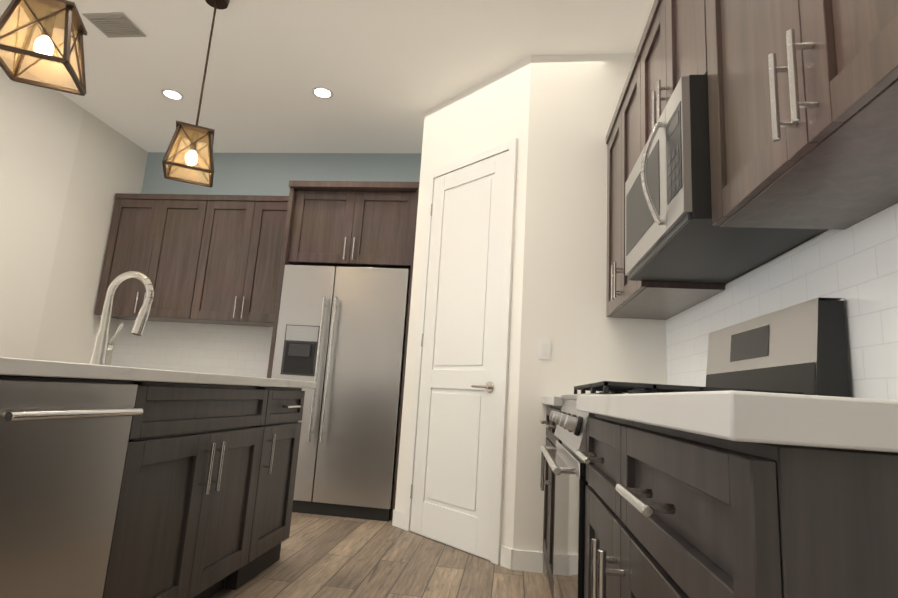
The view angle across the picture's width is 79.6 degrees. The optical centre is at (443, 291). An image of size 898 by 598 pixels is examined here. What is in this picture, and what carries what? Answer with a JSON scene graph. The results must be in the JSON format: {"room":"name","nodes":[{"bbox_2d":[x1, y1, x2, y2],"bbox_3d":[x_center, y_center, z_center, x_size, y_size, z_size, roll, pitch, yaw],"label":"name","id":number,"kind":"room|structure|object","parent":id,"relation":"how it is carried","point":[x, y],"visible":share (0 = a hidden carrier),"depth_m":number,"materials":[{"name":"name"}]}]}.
{"room":"kitchen","nodes":[
{"label":"kitchen","id":0,"kind":"room"},
{"bbox_2d":[0,0,653,152],"bbox_3d":[-4.099,-1.755,3.936,11.300,0.080,11.600,2,-11,8],"label":"ceiling","id":1,"kind":"structure","parent":0,"point":[388,73],"depth_m":3.65,"materials":[{"name":"white paint"}]},
{"bbox_2d":[0,0,86,95],"bbox_3d":[-1.450,-1.338,2.076,0.249,1.091,0.249,8,-11,-20],"label":"pendant light","id":2,"kind":"object","parent":1,"relation":"hanging from","point":[48,16],"visible":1,"depth_m":1.99,"materials":[{"name":"brown metal"}]},
{"bbox_2d":[82,12,145,37],"bbox_3d":[-2.074,-1.677,3.404,0.270,0.012,0.220,2,-11,8],"label":"ceiling vent","id":3,"kind":"object","parent":1,"relation":"in","point":[114,24],"visible":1,"depth_m":3.39,"materials":[{"name":"silver metal"}]},
{"bbox_2d":[161,89,183,99],"bbox_3d":[-2.112,-1.533,4.203,0.164,0.006,0.164,2,-11,8],"label":"recessed light","id":4,"kind":"object","parent":1,"relation":"in","point":[172,94],"visible":1,"depth_m":4.19,"materials":[{"name":"white"}]},
{"bbox_2d":[162,0,229,187],"bbox_3d":[-1.337,-1.155,3.002,0.249,1.091,0.249,8,-12,-24],"label":"pendant light","id":5,"kind":"object","parent":1,"relation":"hanging from","point":[194,134],"visible":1,"depth_m":2.92,"materials":[{"name":"brown metal"}]},
{"bbox_2d":[312,87,333,98],"bbox_3d":[-0.904,-1.486,4.038,0.164,0.006,0.164,2,-11,8],"label":"recessed light","id":6,"kind":"object","parent":1,"relation":"in","point":[323,92],"visible":1,"depth_m":4.03,"materials":[{"name":"white"}]},
{"bbox_2d":[210,512,551,597],"bbox_3d":[-4.296,1.305,3.358,11.300,0.060,11.600,2,-11,8],"label":"floor","id":7,"kind":"structure","parent":0,"point":[324,556],"depth_m":2.75,"materials":[{"name":"brown wood"}]},
{"bbox_2d":[0,367,315,597],"bbox_3d":[-1.295,0.721,1.768,0.866,0.875,2.353,2,-11,8],"label":"kitchen island","id":8,"kind":"object","parent":7,"relation":"on","point":[122,482],"depth_m":1.67,"materials":[{"name":"brown wood"}]},
{"bbox_2d":[0,378,143,597],"bbox_3d":[-0.957,0.604,1.312,0.081,0.754,0.493,2,-11,8],"label":"dishwasher","id":9,"kind":"object","parent":8,"relation":"in","point":[65,447],"depth_m":1.36,"materials":[{"name":"silver metal"}]},
{"bbox_2d":[0,357,315,386],"bbox_3d":[-1.388,0.273,1.903,1.052,0.038,2.460,2,-11,8],"label":"island countertop","id":10,"kind":"structure","parent":8,"relation":"on","point":[9,364],"depth_m":1.53,"materials":[{"name":"white stone"}]},
{"bbox_2d":[90,275,151,362],"bbox_3d":[-1.308,0.127,2.215,0.224,0.374,0.095,2,-11,8],"label":"faucet","id":11,"kind":"object","parent":10,"relation":"on","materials":[{"name":"silver metal"}]},
{"bbox_2d":[271,265,409,520],"bbox_3d":[-0.766,0.751,4.244,0.980,1.800,0.727,2,-11,8],"label":"fridge","id":12,"kind":"object","parent":7,"relation":"on","point":[340,336],"visible":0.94,"depth_m":3.95,"materials":[{"name":"grey metal"}]},
{"bbox_2d":[267,180,419,521],"bbox_3d":[-0.743,0.420,4.344,1.063,2.490,0.686,2,-11,8],"label":"cabinet","id":13,"kind":"object","parent":7,"relation":"on","point":[371,224],"visible":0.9,"depth_m":4.25,"materials":[{"name":"brown wood"}]},
{"bbox_2d":[540,297,850,597],"bbox_3d":[0.681,0.669,1.695,0.715,1.200,0.792,2,-11,8],"label":"range","id":14,"kind":"object","parent":7,"relation":"on","point":[801,348],"visible":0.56,"depth_m":1.51,"materials":[{"name":"silver metal"}]},
{"bbox_2d":[540,390,897,597],"bbox_3d":[0.680,0.795,1.592,0.685,0.915,2.684,2,-11,8],"label":"base","id":15,"kind":"object","parent":7,"relation":"on","point":[725,494],"visible":0.88,"depth_m":0.45,"materials":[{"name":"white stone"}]},
{"bbox_2d":[0,53,830,572],"bbox_3d":[-4.198,-0.220,3.646,11.300,3.050,11.600,2,-11,8],"label":"wall","id":16,"kind":"structure","parent":0,"point":[68,169],"depth_m":3.71,"materials":[{"name":"white paint"}]},
{"bbox_2d":[94,193,217,323],"bbox_3d":[-2.507,-0.294,4.893,0.978,1.110,0.330,2,-11,8],"label":"upper cabinet","id":17,"kind":"object","parent":16,"relation":"attached to","point":[205,259],"depth_m":4.74,"materials":[{"name":"brown wood"}]},
{"bbox_2d":[110,319,272,377],"bbox_3d":[-2.153,0.572,4.847,1.793,0.600,0.008,2,-11,8],"label":"wall tile","id":18,"kind":"structure","parent":16,"relation":"attached to","point":[237,350],"depth_m":4.87,"materials":[{"name":"white tile"}]},
{"bbox_2d":[198,195,288,326],"bbox_3d":[-1.693,-0.262,4.783,0.978,1.110,0.330,2,-11,8],"label":"upper cabinet","id":19,"kind":"object","parent":16,"relation":"attached to","point":[240,287],"depth_m":4.63,"materials":[{"name":"brown wood"}]},
{"bbox_2d":[403,138,517,564],"bbox_3d":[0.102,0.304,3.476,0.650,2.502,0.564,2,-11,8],"label":"pantry door","id":20,"kind":"structure","parent":16,"relation":"in","point":[455,479],"depth_m":3.43,"materials":[{"name":"white wood"}]},
{"bbox_2d":[392,509,542,572],"bbox_3d":[-4.284,1.757,6.180,10.400,0.100,5.730,2,-11,8],"label":"baseboard","id":21,"kind":"structure","parent":16,"relation":"attached to","point":[527,561],"depth_m":2.87,"materials":[{"name":"white wood"}]},
{"bbox_2d":[538,339,550,358],"bbox_3d":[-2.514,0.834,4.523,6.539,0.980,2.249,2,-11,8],"label":"switch plates","id":22,"kind":"object","parent":16,"relation":"attached to","point":[544,348],"visible":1,"depth_m":3.07,"materials":[{"name":"white plastic"}]},
{"bbox_2d":[638,0,689,157],"bbox_3d":[0.981,-0.858,1.957,0.330,0.650,0.802,2,-11,8],"label":"upper cabinet","id":23,"kind":"object","parent":16,"relation":"attached to","point":[664,44],"depth_m":2.02,"materials":[{"name":"brown wood"}]},
{"bbox_2d":[625,74,828,283],"bbox_3d":[0.881,-0.326,1.865,0.462,0.430,0.792,2,-11,8],"label":"microwave","id":24,"kind":"object","parent":23,"relation":"attached to","point":[673,233],"visible":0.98,"depth_m":1.67,"materials":[{"name":"silver metal"}]},
{"bbox_2d":[606,48,725,319],"bbox_3d":[1.066,-0.480,2.689,0.330,1.110,0.941,2,-11,8],"label":"upper cabinet","id":25,"kind":"object","parent":16,"relation":"attached to","point":[625,298],"depth_m":2.69,"materials":[{"name":"brown wood"}]},
{"bbox_2d":[666,203,897,399],"bbox_3d":[1.064,0.172,1.635,0.008,0.600,2.748,2,-11,8],"label":"wall tile","id":26,"kind":"structure","parent":16,"relation":"attached to","point":[855,266],"depth_m":1.42,"materials":[{"name":"white tile"}]},
{"bbox_2d":[690,0,897,229],"bbox_3d":[0.861,-0.795,1.090,0.330,1.110,1.046,2,-11,8],"label":"upper cabinet","id":27,"kind":"object","parent":16,"relation":"attached to","point":[803,111],"depth_m":1.10,"materials":[{"name":"brown wood"}]}
]}

